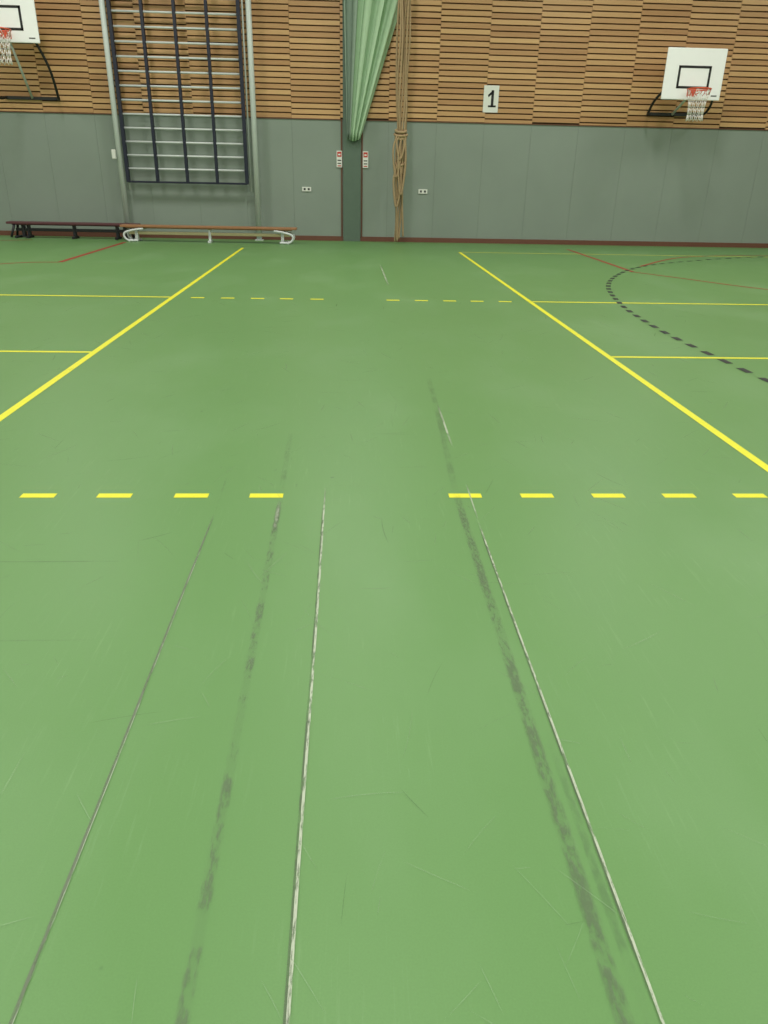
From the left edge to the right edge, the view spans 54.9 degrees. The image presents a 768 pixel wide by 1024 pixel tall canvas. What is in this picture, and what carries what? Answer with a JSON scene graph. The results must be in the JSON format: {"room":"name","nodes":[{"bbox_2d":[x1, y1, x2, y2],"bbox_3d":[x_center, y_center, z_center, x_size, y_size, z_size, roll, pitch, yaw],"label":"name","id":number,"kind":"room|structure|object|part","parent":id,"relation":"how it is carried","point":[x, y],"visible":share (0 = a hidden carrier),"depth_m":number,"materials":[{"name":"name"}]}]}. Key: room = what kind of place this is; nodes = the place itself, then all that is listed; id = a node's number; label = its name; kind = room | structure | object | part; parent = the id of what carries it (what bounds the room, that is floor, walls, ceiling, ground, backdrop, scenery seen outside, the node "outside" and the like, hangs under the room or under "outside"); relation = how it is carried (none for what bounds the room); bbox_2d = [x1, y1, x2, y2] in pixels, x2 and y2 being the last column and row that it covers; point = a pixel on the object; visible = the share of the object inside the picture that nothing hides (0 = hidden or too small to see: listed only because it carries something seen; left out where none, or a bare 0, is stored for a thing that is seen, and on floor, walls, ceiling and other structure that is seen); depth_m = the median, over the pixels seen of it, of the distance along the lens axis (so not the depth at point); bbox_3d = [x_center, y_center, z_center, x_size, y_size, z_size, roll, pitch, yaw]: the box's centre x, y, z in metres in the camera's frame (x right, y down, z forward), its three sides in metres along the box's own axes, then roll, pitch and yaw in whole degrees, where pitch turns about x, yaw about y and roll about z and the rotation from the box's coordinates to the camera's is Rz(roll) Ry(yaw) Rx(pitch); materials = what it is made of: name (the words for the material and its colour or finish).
{"room":"gymnasium","nodes":[
{"label":"gymnasium","id":0,"kind":"room"},
{"bbox_2d":[341,0,362,240],"bbox_3d":[-0.674,-9.409,15.549,0.480,7.000,0.110,0,25,-3],"label":"wall pillar","id":1,"kind":"structure","parent":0,"point":[352,153],"depth_m":16.43,"materials":[{"name":"paint"}]},
{"bbox_2d":[0,235,767,1023],"bbox_3d":[-0.211,-0.353,4.379,30.000,0.204,28.270,0,25,-3],"label":"floor","id":2,"kind":"structure","parent":0,"point":[451,870],"depth_m":2.47,"materials":[{"name":"green rubber"}]},
{"bbox_2d":[6,221,139,239],"bbox_3d":[-6.740,-6.134,16.128,2.800,0.330,0.351,0,25,-2],"label":"bench","id":3,"kind":"object","parent":2,"relation":"on","point":[24,224],"visible":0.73,"depth_m":16.06,"materials":[{"name":"brown wood"}]},
{"bbox_3d":[-6.738,-6.264,16.069,2.800,0.045,0.260,0,25,-2],"label":"seat","id":4,"kind":"part","parent":3,"relation":"part of","materials":[{"name":"brown wood"}]},
{"bbox_2d":[98,0,263,240],"bbox_3d":[-4.209,-9.329,15.210,3.114,7.000,0.340,0,25,-3],"label":"climbing frame","id":5,"kind":"object","parent":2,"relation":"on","point":[111,82],"visible":0.98,"depth_m":15.43,"materials":[{"name":"grey metal"}]},
{"bbox_2d":[120,224,296,243],"bbox_3d":[-3.741,-5.971,15.908,3.730,0.330,0.351,0,25,-2],"label":"bench","id":6,"kind":"object","parent":2,"relation":"on","point":[284,232],"visible":1,"depth_m":15.83,"materials":[{"name":"brown wood"}]},
{"bbox_3d":[-3.738,-6.101,15.849,3.730,0.045,0.260,0,25,-2],"label":"seat","id":7,"kind":"part","parent":6,"relation":"part of","materials":[{"name":"brown wood"}]},
{"bbox_2d":[0,248,767,497],"bbox_3d":[-0.180,-0.170,3.738,29.000,0.001,24.950,0,25,-3],"label":"floor marking lines","id":8,"kind":"object","parent":2,"relation":"on","point":[22,402],"visible":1,"depth_m":5.35,"materials":[{"name":"paint"}]},
{"bbox_2d":[0,240,767,289],"bbox_3d":[-0.171,-4.249,12.688,18.116,0.001,7.451,0,25,-3],"label":"court","id":9,"kind":"object","parent":2,"relation":"on","point":[0,240],"visible":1,"depth_m":13.55,"materials":[{"name":"paint"}]},
{"bbox_2d":[606,257,767,381],"bbox_3d":[5.856,-2.948,10.108,6.345,0.001,11.961,0,25,-3],"label":"arc","id":10,"kind":"object","parent":2,"relation":"on","point":[653,326],"visible":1,"depth_m":7.78,"materials":[{"name":"paint"}]},
{"bbox_2d":[0,0,767,242],"bbox_3d":[-0.764,-9.460,15.658,30.000,7.000,0.262,0,25,-3],"label":"wall","id":11,"kind":"structure","parent":0,"point":[564,62],"depth_m":16.04,"materials":[{"name":"brown wood"}]},
{"bbox_2d":[0,0,59,100],"bbox_3d":[-7.316,-9.173,14.499,1.314,1.852,1.499,0,25,-3],"label":"basketball hoop","id":12,"kind":"object","parent":11,"relation":"attached to","point":[18,19],"visible":1,"depth_m":14.26,"materials":[{"name":"white paint"}]},
{"bbox_2d":[302,187,310,190],"bbox_3d":[-1.724,-7.199,16.501,0.200,0.090,0.022,0,25,-3],"label":"wall socket","id":13,"kind":"object","parent":11,"relation":"attached to","point":[303,188],"visible":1,"depth_m":16.49,"materials":[{"name":"white plastic"}]},
{"bbox_2d":[337,151,341,166],"bbox_3d":[-0.982,-7.761,16.273,0.120,0.330,0.035,0,25,-3],"label":"notice","id":14,"kind":"object","parent":11,"relation":"attached to","point":[339,153],"visible":1,"depth_m":16.26,"materials":[{"name":"white plastic"}]},
{"bbox_2d":[363,151,367,167],"bbox_3d":[-0.408,-7.762,16.301,0.120,0.330,0.035,0,25,-3],"label":"notice","id":15,"kind":"object","parent":11,"relation":"attached to","point":[365,153],"visible":1,"depth_m":16.29,"materials":[{"name":"white plastic"}]},
{"bbox_2d":[0,230,767,247],"bbox_3d":[-0.825,-6.272,16.980,30.000,0.100,0.060,0,25,-3],"label":"baseboard","id":16,"kind":"structure","parent":11,"relation":"attached to","point":[35,233],"depth_m":17.06,"materials":[{"name":"brown wood"}]},
{"bbox_2d":[0,111,767,130],"bbox_3d":[-0.779,-8.470,15.984,30.000,0.020,0.050,0,25,-3],"label":"trim","id":17,"kind":"structure","parent":11,"relation":"attached to","point":[0,111],"depth_m":16.09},
{"bbox_2d":[418,189,426,193],"bbox_3d":[0.874,-7.202,16.626,0.200,0.090,0.022,0,25,-3],"label":"wall socket","id":18,"kind":"object","parent":11,"relation":"attached to","point":[420,191],"visible":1,"depth_m":16.62,"materials":[{"name":"white plastic"}]},
{"bbox_2d":[483,85,498,112],"bbox_3d":[2.300,-8.880,15.912,0.325,0.510,0.013,0,25,-3],"label":"number sign","id":19,"kind":"object","parent":11,"relation":"attached to","point":[491,92],"visible":1,"depth_m":15.91,"materials":[{"name":"white paper"}]},
{"bbox_2d":[646,47,727,121],"bbox_3d":[6.331,-8.813,15.328,1.314,1.332,1.499,0,25,-3],"label":"basketball hoop","id":20,"kind":"object","parent":11,"relation":"attached to","point":[690,74],"visible":1,"depth_m":15.11,"materials":[{"name":"white paint"}]},
{"bbox_3d":[-0.074,-6.902,1.394,30.000,0.200,28.270,0,25,-3],"label":"ceiling","id":21,"kind":"structure","parent":0,"visible":0},
{"bbox_2d":[343,0,399,140],"bbox_3d":[-0.175,-10.242,14.953,1.300,4.930,0.257,0,25,-3],"label":"curtain","id":22,"kind":"object","parent":21,"relation":"hanging from","point":[369,25],"visible":0.99,"depth_m":15.29,"materials":[{"name":"green fabric"}]},
{"bbox_2d":[392,0,410,241],"bbox_3d":[0.376,-9.221,15.150,0.349,6.972,0.263,0,25,-3],"label":"ropes","id":23,"kind":"object","parent":21,"relation":"hanging from","point":[399,165],"visible":1,"depth_m":15.52,"materials":[{"name":"beige fabric"}]}
]}

